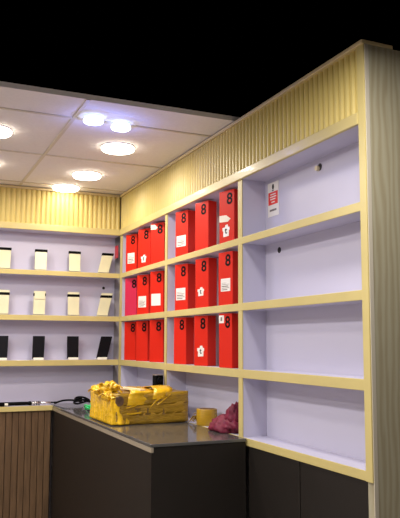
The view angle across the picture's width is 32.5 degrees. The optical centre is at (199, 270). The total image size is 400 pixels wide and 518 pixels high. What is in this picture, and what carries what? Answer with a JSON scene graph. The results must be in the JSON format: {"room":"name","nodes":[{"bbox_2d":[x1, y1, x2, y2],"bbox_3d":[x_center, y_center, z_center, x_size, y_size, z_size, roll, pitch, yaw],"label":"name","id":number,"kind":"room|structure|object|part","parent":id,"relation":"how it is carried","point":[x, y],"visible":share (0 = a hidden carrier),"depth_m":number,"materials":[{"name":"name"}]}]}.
{"room":"electronics store","nodes":[
{"label":"electronics store","id":0,"kind":"room"},
{"bbox_2d":[49,200,120,517],"bbox_3d":[-1.788,0.618,3.842,2.935,2.420,0.075,3,-6,-24],"label":"wall","id":1,"kind":"structure","parent":0,"point":[117,240],"depth_m":4.38,"materials":[{"name":"paint"}]},
{"bbox_2d":[0,187,120,229],"bbox_3d":[-1.300,-0.392,4.045,1.700,0.210,0.110,3,-6,-24],"label":"trim","id":2,"kind":"structure","parent":1,"relation":"attached to","point":[19,205],"depth_m":4.18,"materials":[{"name":"beige wood"}]},
{"bbox_2d":[0,184,120,197],"bbox_3d":[-1.298,-0.504,4.051,1.700,0.014,0.120,3,-6,-24],"label":"trim","id":3,"kind":"structure","parent":1,"relation":"attached to","point":[1,185],"depth_m":4.16,"materials":[{"name":"beige wood"}]},
{"bbox_2d":[0,81,239,194],"bbox_3d":[-1.145,-0.605,3.264,2.335,0.024,1.725,3,-6,-24],"label":"ceiling","id":4,"kind":"structure","parent":0,"point":[50,140],"depth_m":3.10,"materials":[{"name":"tile"}]},
{"bbox_2d":[0,125,11,137],"bbox_3d":[-0.905,-0.608,3.011,0.160,0.028,0.160,3,-6,-24],"label":"recessed light","id":5,"kind":"object","parent":4,"relation":"in","point":[5,131],"visible":1,"depth_m":2.99,"materials":[{"name":"white plastic"}]},
{"bbox_2d":[52,183,78,191],"bbox_3d":[-0.804,-0.493,4.116,0.160,0.028,0.160,3,-6,-24],"label":"recessed light","id":6,"kind":"object","parent":4,"relation":"in","point":[62,187],"visible":1,"depth_m":4.07,"materials":[{"name":"white plastic"}]},
{"bbox_2d":[72,170,100,180],"bbox_3d":[-0.628,-0.524,3.808,0.160,0.028,0.160,3,-6,-24],"label":"recessed light","id":7,"kind":"object","parent":4,"relation":"in","point":[87,175],"visible":1,"depth_m":3.76,"materials":[{"name":"white plastic"}]},
{"bbox_2d":[83,115,103,125],"bbox_3d":[-0.440,-0.623,2.838,0.084,0.024,0.084,3,-6,-24],"label":"recessed light","id":8,"kind":"object","parent":4,"relation":"in","point":[94,120],"visible":1,"depth_m":2.81,"materials":[{"name":"white plastic"}]},
{"bbox_2d":[101,142,134,154],"bbox_3d":[-0.391,-0.579,3.276,0.160,0.028,0.160,3,-6,-24],"label":"recessed light","id":9,"kind":"object","parent":4,"relation":"in","point":[115,148],"visible":1,"depth_m":3.23,"materials":[{"name":"white plastic"}]},
{"bbox_2d":[111,121,130,131],"bbox_3d":[-0.336,-0.613,2.924,0.084,0.024,0.084,3,-6,-24],"label":"recessed light","id":10,"kind":"object","parent":4,"relation":"in","point":[119,126],"visible":1,"depth_m":2.90,"materials":[{"name":"white"}]},
{"bbox_2d":[246,446,248,517],"bbox_3d":[0.148,0.606,3.297,0.165,2.342,2.637,3,-6,-24],"label":"wall","id":11,"kind":"structure","parent":0,"point":[247,447],"depth_m":2.94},
{"bbox_2d":[121,48,357,228],"bbox_3d":[0.044,-0.471,3.249,0.110,0.210,2.440,3,-6,-24],"label":"slatted wall panel","id":12,"kind":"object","parent":11,"relation":"attached to","point":[329,97],"depth_m":2.70,"materials":[{"name":"beige wood"}]},
{"bbox_2d":[120,39,392,196],"bbox_3d":[0.049,-0.584,3.239,0.120,0.014,2.463,3,-6,-24],"label":"trim","id":13,"kind":"structure","parent":11,"relation":"attached to","point":[353,47],"depth_m":2.58,"materials":[{"name":"beige wood"}]},
{"bbox_3d":[0.038,1.612,1.406,4.400,0.050,5.800,3,-6,-24],"label":"floor","id":14,"kind":"structure","parent":0,"visible":0},
{"bbox_2d":[0,410,50,517],"bbox_3d":[-1.493,1.312,3.795,1.298,1.032,0.114,3,-6,-24],"label":"wood panel","id":15,"kind":"object","parent":14,"relation":"on","point":[25,436],"visible":1,"depth_m":3.97,"materials":[{"name":"brown wood"}]},
{"bbox_2d":[0,221,119,411],"bbox_3d":[-1.316,0.257,3.973,1.730,1.103,0.130,3,-6,-24],"label":"wall shelving","id":16,"kind":"object","parent":15,"relation":"on","point":[53,378],"visible":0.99,"depth_m":4.20,"materials":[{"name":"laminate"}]},
{"bbox_2d":[0,402,7,406],"bbox_3d":[-1.206,0.764,3.920,0.215,0.025,0.025,3,-6,-24],"label":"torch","id":17,"kind":"object","parent":16,"relation":"on","point":[2,404],"visible":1,"depth_m":3.94,"materials":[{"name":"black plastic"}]},
{"bbox_2d":[0,336,8,359],"bbox_3d":[-1.162,0.450,4.021,0.076,0.142,0.076,3,-6,-24],"label":"phone","id":18,"kind":"object","parent":16,"relation":"on","point":[3,339],"visible":0.99,"depth_m":4.01,"materials":[{"name":"black plastic"}]},
{"bbox_2d":[0,290,9,314],"bbox_3d":[-1.162,0.184,4.047,0.077,0.147,0.082,3,-6,-24],"label":"phone stand","id":19,"kind":"object","parent":16,"relation":"on","point":[4,294],"visible":0.97,"depth_m":4.04,"materials":[{"name":"beige plastic"}]},
{"bbox_2d":[0,247,11,268],"bbox_3d":[-1.159,-0.075,4.075,0.078,0.133,0.082,3,-6,-24],"label":"phone stand","id":20,"kind":"object","parent":16,"relation":"on","point":[5,252],"visible":0.94,"depth_m":4.06,"materials":[{"name":"beige plastic"}]},
{"bbox_3d":[-1.487,0.782,3.843,1.300,0.027,0.106,3,-6,-24],"label":"shelf","id":21,"kind":"part","parent":16,"relation":"part of","materials":[{"name":"grey laminate"}]},
{"bbox_2d":[4,401,56,405],"bbox_3d":[-1.004,0.776,4.031,0.335,0.025,0.025,3,-6,-24],"label":"stick","id":22,"kind":"object","parent":16,"relation":"on","point":[28,402],"visible":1,"depth_m":4.02,"materials":[{"name":"black plastic"}]},
{"bbox_3d":[-1.077,0.773,3.999,0.175,0.021,0.021,3,-6,-24],"label":"handle","id":23,"kind":"part","parent":22,"relation":"part of","materials":[{"name":"black plastic"}]},
{"bbox_2d":[31,336,44,359],"bbox_3d":[-0.967,0.460,4.106,0.077,0.142,0.076,3,-6,-24],"label":"phone","id":24,"kind":"object","parent":16,"relation":"on","point":[38,341],"visible":1,"depth_m":4.09,"materials":[{"name":"black plastic"}]},
{"bbox_2d":[33,291,45,314],"bbox_3d":[-0.967,0.194,4.133,0.078,0.147,0.082,3,-6,-24],"label":"phone stand","id":25,"kind":"object","parent":16,"relation":"on","point":[39,296],"visible":0.98,"depth_m":4.12,"materials":[{"name":"beige plastic"}]},
{"bbox_2d":[34,249,47,269],"bbox_3d":[-0.964,-0.065,4.161,0.079,0.133,0.082,3,-6,-24],"label":"phone stand","id":26,"kind":"object","parent":16,"relation":"on","point":[40,254],"visible":0.94,"depth_m":4.14,"materials":[{"name":"beige plastic"}]},
{"bbox_3d":[-1.302,-0.001,4.006,1.700,0.027,0.106,3,-6,-24],"label":"shelf","id":27,"kind":"part","parent":16,"relation":"part of","materials":[{"name":"grey laminate"}]},
{"bbox_3d":[-1.277,-0.278,3.980,1.700,0.038,0.012,3,-6,-24],"label":"header rail","id":28,"kind":"part","parent":16,"relation":"part of","materials":[{"name":"beige wood"}]},
{"bbox_3d":[-1.303,0.266,3.978,1.700,0.029,0.106,3,-6,-24],"label":"shelf","id":29,"kind":"part","parent":16,"relation":"part of","materials":[{"name":"grey laminate"}]},
{"bbox_2d":[66,336,78,359],"bbox_3d":[-0.778,0.469,4.190,0.074,0.142,0.076,3,-6,-24],"label":"phone","id":30,"kind":"object","parent":16,"relation":"on","point":[72,341],"visible":1,"depth_m":4.17,"materials":[{"name":"black plastic"}]},
{"bbox_2d":[67,292,79,315],"bbox_3d":[-0.778,0.203,4.216,0.076,0.147,0.082,3,-6,-24],"label":"phone stand","id":31,"kind":"object","parent":16,"relation":"on","point":[73,297],"visible":0.97,"depth_m":4.20,"materials":[{"name":"beige plastic"}]},
{"bbox_2d":[69,251,80,271],"bbox_3d":[-0.775,-0.056,4.244,0.076,0.133,0.082,3,-6,-24],"label":"phone stand","id":32,"kind":"object","parent":16,"relation":"on","point":[74,256],"visible":0.94,"depth_m":4.23,"materials":[{"name":"beige plastic"}]},
{"bbox_2d":[96,336,111,359],"bbox_3d":[-0.598,0.478,4.269,0.106,0.142,0.076,3,-6,-24],"label":"phone","id":33,"kind":"object","parent":16,"relation":"on","point":[105,341],"visible":1,"depth_m":4.25,"materials":[{"name":"black plastic"}]},
{"bbox_2d":[96,293,112,315],"bbox_3d":[-0.600,0.212,4.295,0.107,0.147,0.082,3,-6,-24],"label":"phone stand","id":34,"kind":"object","parent":16,"relation":"on","point":[105,298],"visible":0.94,"depth_m":4.28,"materials":[{"name":"beige plastic"}]},
{"bbox_2d":[98,253,113,272],"bbox_3d":[-0.596,-0.047,4.323,0.109,0.133,0.082,3,-6,-24],"label":"phone stand","id":35,"kind":"object","parent":16,"relation":"on","point":[106,259],"visible":0.98,"depth_m":4.31,"materials":[{"name":"beige plastic"}]},
{"bbox_2d":[115,245,117,258],"bbox_3d":[-0.532,-0.121,4.380,0.001,0.080,0.070,3,-6,-24],"label":"sticker","id":36,"kind":"object","parent":16,"relation":"attached to","point":[116,247],"visible":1,"depth_m":4.38,"materials":[{"name":"red paper"}]},
{"bbox_2d":[51,402,245,517],"bbox_3d":[-0.366,1.254,3.356,0.399,1.062,1.809,3,-6,-24],"label":"counter","id":37,"kind":"object","parent":14,"relation":"on","point":[100,469],"depth_m":2.71,"materials":[{"name":"black laminate"}]},
{"bbox_2d":[54,396,90,404],"bbox_3d":[-0.739,0.761,4.045,0.262,0.058,0.111,-5,-8,42],"label":"charging cable","id":38,"kind":"object","parent":37,"relation":"on","point":[79,399],"visible":0.98,"depth_m":3.97,"materials":[{"name":"black plastic"}]},
{"bbox_2d":[84,403,90,409],"bbox_3d":[-0.612,0.728,3.688,0.045,0.048,0.169,2,-6,-20],"label":"cable","id":39,"kind":"object","parent":37,"relation":"on","point":[87,407],"visible":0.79,"depth_m":3.63,"materials":[{"name":"green plastic"}]},
{"bbox_3d":[-0.517,0.734,3.281,0.012,0.020,1.693,3,-6,-24],"label":"edge trim","id":40,"kind":"part","parent":37,"relation":"part of","materials":[{"name":"beige"}]},
{"bbox_2d":[88,380,187,424],"bbox_3d":[-0.330,0.615,3.302,0.436,0.197,0.410,3,-7,-26],"label":"carton","id":41,"kind":"object","parent":37,"relation":"on","point":[112,403],"visible":1,"depth_m":3.15,"materials":[{"name":"cardboard"}]},
{"bbox_2d":[152,374,162,384],"bbox_3d":[-0.213,0.556,3.499,0.045,0.058,0.048,4,-7,-32],"label":"camera module","id":42,"kind":"object","parent":41,"relation":"on","point":[157,378],"visible":0.91,"depth_m":3.48,"materials":[{"name":"black plastic"}]},
{"bbox_3d":[-0.344,0.727,3.360,0.396,0.012,1.699,3,-6,-24],"label":"glass","id":43,"kind":"part","parent":37,"relation":"part of","materials":[{"name":"grey glass"}]},
{"bbox_2d":[118,43,399,517],"bbox_3d":[0.131,0.592,3.160,0.308,2.342,2.474,3,-6,-24],"label":"wall shelving","id":44,"kind":"object","parent":14,"relation":"on","point":[315,383],"visible":0.88,"depth_m":2.41,"materials":[{"name":"grey laminate"}]},
{"bbox_2d":[124,322,135,359],"bbox_3d":[-0.406,0.422,4.157,0.100,0.230,0.051,-5,-8,42],"label":"carton","id":45,"kind":"object","parent":44,"relation":"on","point":[130,327],"visible":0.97,"depth_m":4.14,"materials":[{"name":"red cardboard"}]},
{"bbox_2d":[125,278,136,315],"bbox_3d":[-0.405,0.159,4.184,0.100,0.230,0.051,-5,-8,41],"label":"carton","id":46,"kind":"object","parent":44,"relation":"on","point":[130,283],"visible":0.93,"depth_m":4.16,"materials":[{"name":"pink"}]},
{"bbox_2d":[126,234,137,271],"bbox_3d":[-0.402,-0.108,4.204,0.100,0.230,0.051,-6,-8,44],"label":"carton","id":47,"kind":"object","parent":44,"relation":"on","point":[131,240],"visible":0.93,"depth_m":4.18,"materials":[{"name":"red cardboard"}]},
{"bbox_2d":[136,320,149,360],"bbox_3d":[-0.317,0.402,3.954,0.100,0.230,0.051,-5,-8,43],"label":"carton","id":48,"kind":"object","parent":44,"relation":"on","point":[142,327],"visible":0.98,"depth_m":3.93,"materials":[{"name":"red cardboard"}]},
{"bbox_2d":[137,274,149,314],"bbox_3d":[-0.313,0.138,3.974,0.100,0.230,0.051,-5,-8,43],"label":"carton","id":49,"kind":"object","parent":44,"relation":"on","point":[143,281],"visible":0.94,"depth_m":3.95,"materials":[{"name":"red cardboard"}]},
{"bbox_2d":[138,228,150,267],"bbox_3d":[-0.307,-0.129,3.994,0.100,0.230,0.051,-5,-8,40],"label":"carton","id":50,"kind":"object","parent":44,"relation":"on","point":[144,235],"visible":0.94,"depth_m":3.98,"materials":[{"name":"red cardboard"}]},
{"bbox_2d":[149,319,163,361],"bbox_3d":[-0.222,0.380,3.749,0.100,0.230,0.051,-5,-8,39],"label":"carton","id":51,"kind":"object","parent":44,"relation":"on","point":[156,349],"visible":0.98,"depth_m":3.73,"materials":[{"name":"red cardboard"}]},
{"bbox_2d":[150,271,164,312],"bbox_3d":[-0.221,0.117,3.772,0.100,0.230,0.051,-5,-8,41],"label":"carton","id":52,"kind":"object","parent":44,"relation":"on","point":[157,278],"visible":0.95,"depth_m":3.75,"materials":[{"name":"red cardboard"}]},
{"bbox_2d":[151,222,164,263],"bbox_3d":[-0.219,-0.149,3.799,0.100,0.230,0.051,-5,-8,40],"label":"carton","id":53,"kind":"object","parent":44,"relation":"on","point":[157,229],"visible":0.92,"depth_m":3.78,"materials":[{"name":"red cardboard"}]},
{"bbox_2d":[174,317,193,363],"bbox_3d":[-0.080,0.345,3.410,0.051,0.230,0.100,5,-8,-38],"label":"carton","id":54,"kind":"object","parent":44,"relation":"on","point":[183,326],"visible":1,"depth_m":3.38,"materials":[{"name":"red cardboard"}]},
{"bbox_2d":[175,263,194,309],"bbox_3d":[-0.075,0.082,3.432,0.051,0.230,0.100,5,-8,-41],"label":"carton","id":55,"kind":"object","parent":44,"relation":"on","point":[184,273],"visible":0.93,"depth_m":3.40,"materials":[{"name":"red cardboard"}]},
{"bbox_2d":[175,210,194,256],"bbox_3d":[-0.073,-0.185,3.455,0.051,0.230,0.100,5,-8,-40],"label":"carton","id":56,"kind":"object","parent":44,"relation":"on","point":[185,220],"visible":0.93,"depth_m":3.43,"materials":[{"name":"red cardboard"}]},
{"bbox_2d":[194,315,215,365],"bbox_3d":[0.022,0.322,3.179,0.051,0.230,0.100,5,-8,-38],"label":"carton","id":57,"kind":"object","parent":44,"relation":"on","point":[204,325],"visible":1,"depth_m":3.15,"materials":[{"name":"red cardboard"}]},
{"bbox_2d":[195,257,216,307],"bbox_3d":[0.028,0.057,3.194,0.051,0.230,0.100,5,-7,-37],"label":"carton","id":58,"kind":"object","parent":44,"relation":"on","point":[205,268],"visible":0.98,"depth_m":3.17,"materials":[{"name":"red cardboard"}]},
{"bbox_2d":[195,200,216,250],"bbox_3d":[0.027,-0.208,3.226,0.051,0.230,0.100,5,-8,-38],"label":"carton","id":59,"kind":"object","parent":44,"relation":"on","point":[205,211],"visible":0.92,"depth_m":3.20,"materials":[{"name":"red cardboard"}]},
{"bbox_2d":[196,408,216,425],"bbox_3d":[0.031,0.660,3.111,0.095,0.072,0.093,3,-6,-24],"label":"tape roll","id":60,"kind":"object","parent":44,"relation":"on","point":[204,416],"visible":0.79,"depth_m":3.07,"materials":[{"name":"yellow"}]},
{"bbox_2d":[208,401,238,433],"bbox_3d":[0.119,0.607,2.890,0.147,0.132,0.239,3,-6,-24],"label":"pouch","id":61,"kind":"object","parent":44,"relation":"on","point":[227,423],"visible":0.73,"depth_m":2.83,"materials":[{"name":"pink fabric"}]},
{"bbox_2d":[219,313,237,367],"bbox_3d":[0.128,0.296,2.927,0.051,0.230,0.100,4,-7,-31],"label":"carton","id":62,"kind":"object","parent":44,"relation":"on","point":[228,322],"visible":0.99,"depth_m":2.90,"materials":[{"name":"red cardboard"}]},
{"bbox_2d":[219,251,237,305],"bbox_3d":[0.129,0.034,2.962,0.051,0.230,0.100,4,-7,-35],"label":"carton","id":63,"kind":"object","parent":44,"relation":"on","point":[228,261],"visible":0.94,"depth_m":2.93,"materials":[{"name":"red cardboard"}]},
{"bbox_2d":[219,189,237,243],"bbox_3d":[0.134,-0.233,2.985,0.051,0.230,0.100,5,-8,-38],"label":"carton","id":64,"kind":"object","parent":44,"relation":"on","point":[228,200],"visible":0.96,"depth_m":2.96,"materials":[{"name":"red cardboard"}]},
{"bbox_3d":[-0.007,-0.354,3.210,0.012,0.038,2.432,3,-6,-24],"label":"header rail","id":65,"kind":"part","parent":44,"relation":"part of","materials":[{"name":"beige wood"}]},
{"bbox_3d":[0.053,-0.082,3.190,0.106,0.027,2.403,3,-6,-24],"label":"shelf","id":66,"kind":"part","parent":44,"relation":"part of","materials":[{"name":"grey laminate"}]},
{"bbox_3d":[0.053,0.185,3.162,0.106,0.029,2.403,3,-6,-24],"label":"shelf","id":67,"kind":"part","parent":44,"relation":"part of","materials":[{"name":"grey laminate"}]},
{"bbox_3d":[0.052,0.450,3.135,0.106,0.032,2.403,3,-6,-24],"label":"shelf","id":68,"kind":"part","parent":44,"relation":"part of","materials":[{"name":"grey laminate"}]},
{"bbox_3d":[0.101,0.180,3.200,0.012,1.103,2.453,3,-6,-24],"label":"panel","id":69,"kind":"part","parent":44,"relation":"part of","materials":[{"name":"purple paint"}]},
{"bbox_2d":[268,180,278,217],"bbox_3d":[0.297,-0.292,2.788,0.003,0.140,0.086,3,-6,-24],"label":"sticker","id":70,"kind":"object","parent":44,"relation":"attached to","point":[273,188],"visible":1,"depth_m":2.78,"materials":[{"name":"white paper"}]},
{"bbox_3d":[0.271,1.135,2.455,0.020,0.946,0.364,3,-6,-24],"label":"door","id":71,"kind":"part","parent":44,"relation":"part of","materials":[{"name":"black"}]},
{"bbox_3d":[0.051,0.710,3.108,0.106,0.027,2.403,3,-6,-24],"label":"shelf","id":72,"kind":"part","parent":44,"relation":"part of","materials":[{"name":"grey laminate"}]},
{"bbox_2d":[314,163,321,170],"bbox_3d":[0.428,-0.376,2.489,0.012,0.027,0.031,3,-6,-24],"label":"cable grommet","id":73,"kind":"object","parent":44,"relation":"attached to","point":[317,168],"visible":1,"depth_m":2.49,"materials":[{"name":"black"}]},
{"bbox_3d":[0.421,1.101,2.118,0.020,0.946,0.365,3,-6,-24],"label":"door","id":74,"kind":"part","parent":44,"relation":"part of","materials":[{"name":"black"}]},
{"bbox_3d":[0.630,0.478,2.054,0.296,2.342,0.033,3,-6,-24],"label":"panel","id":75,"kind":"part","parent":44,"relation":"part of","materials":[{"name":"brown wood"}]}
]}

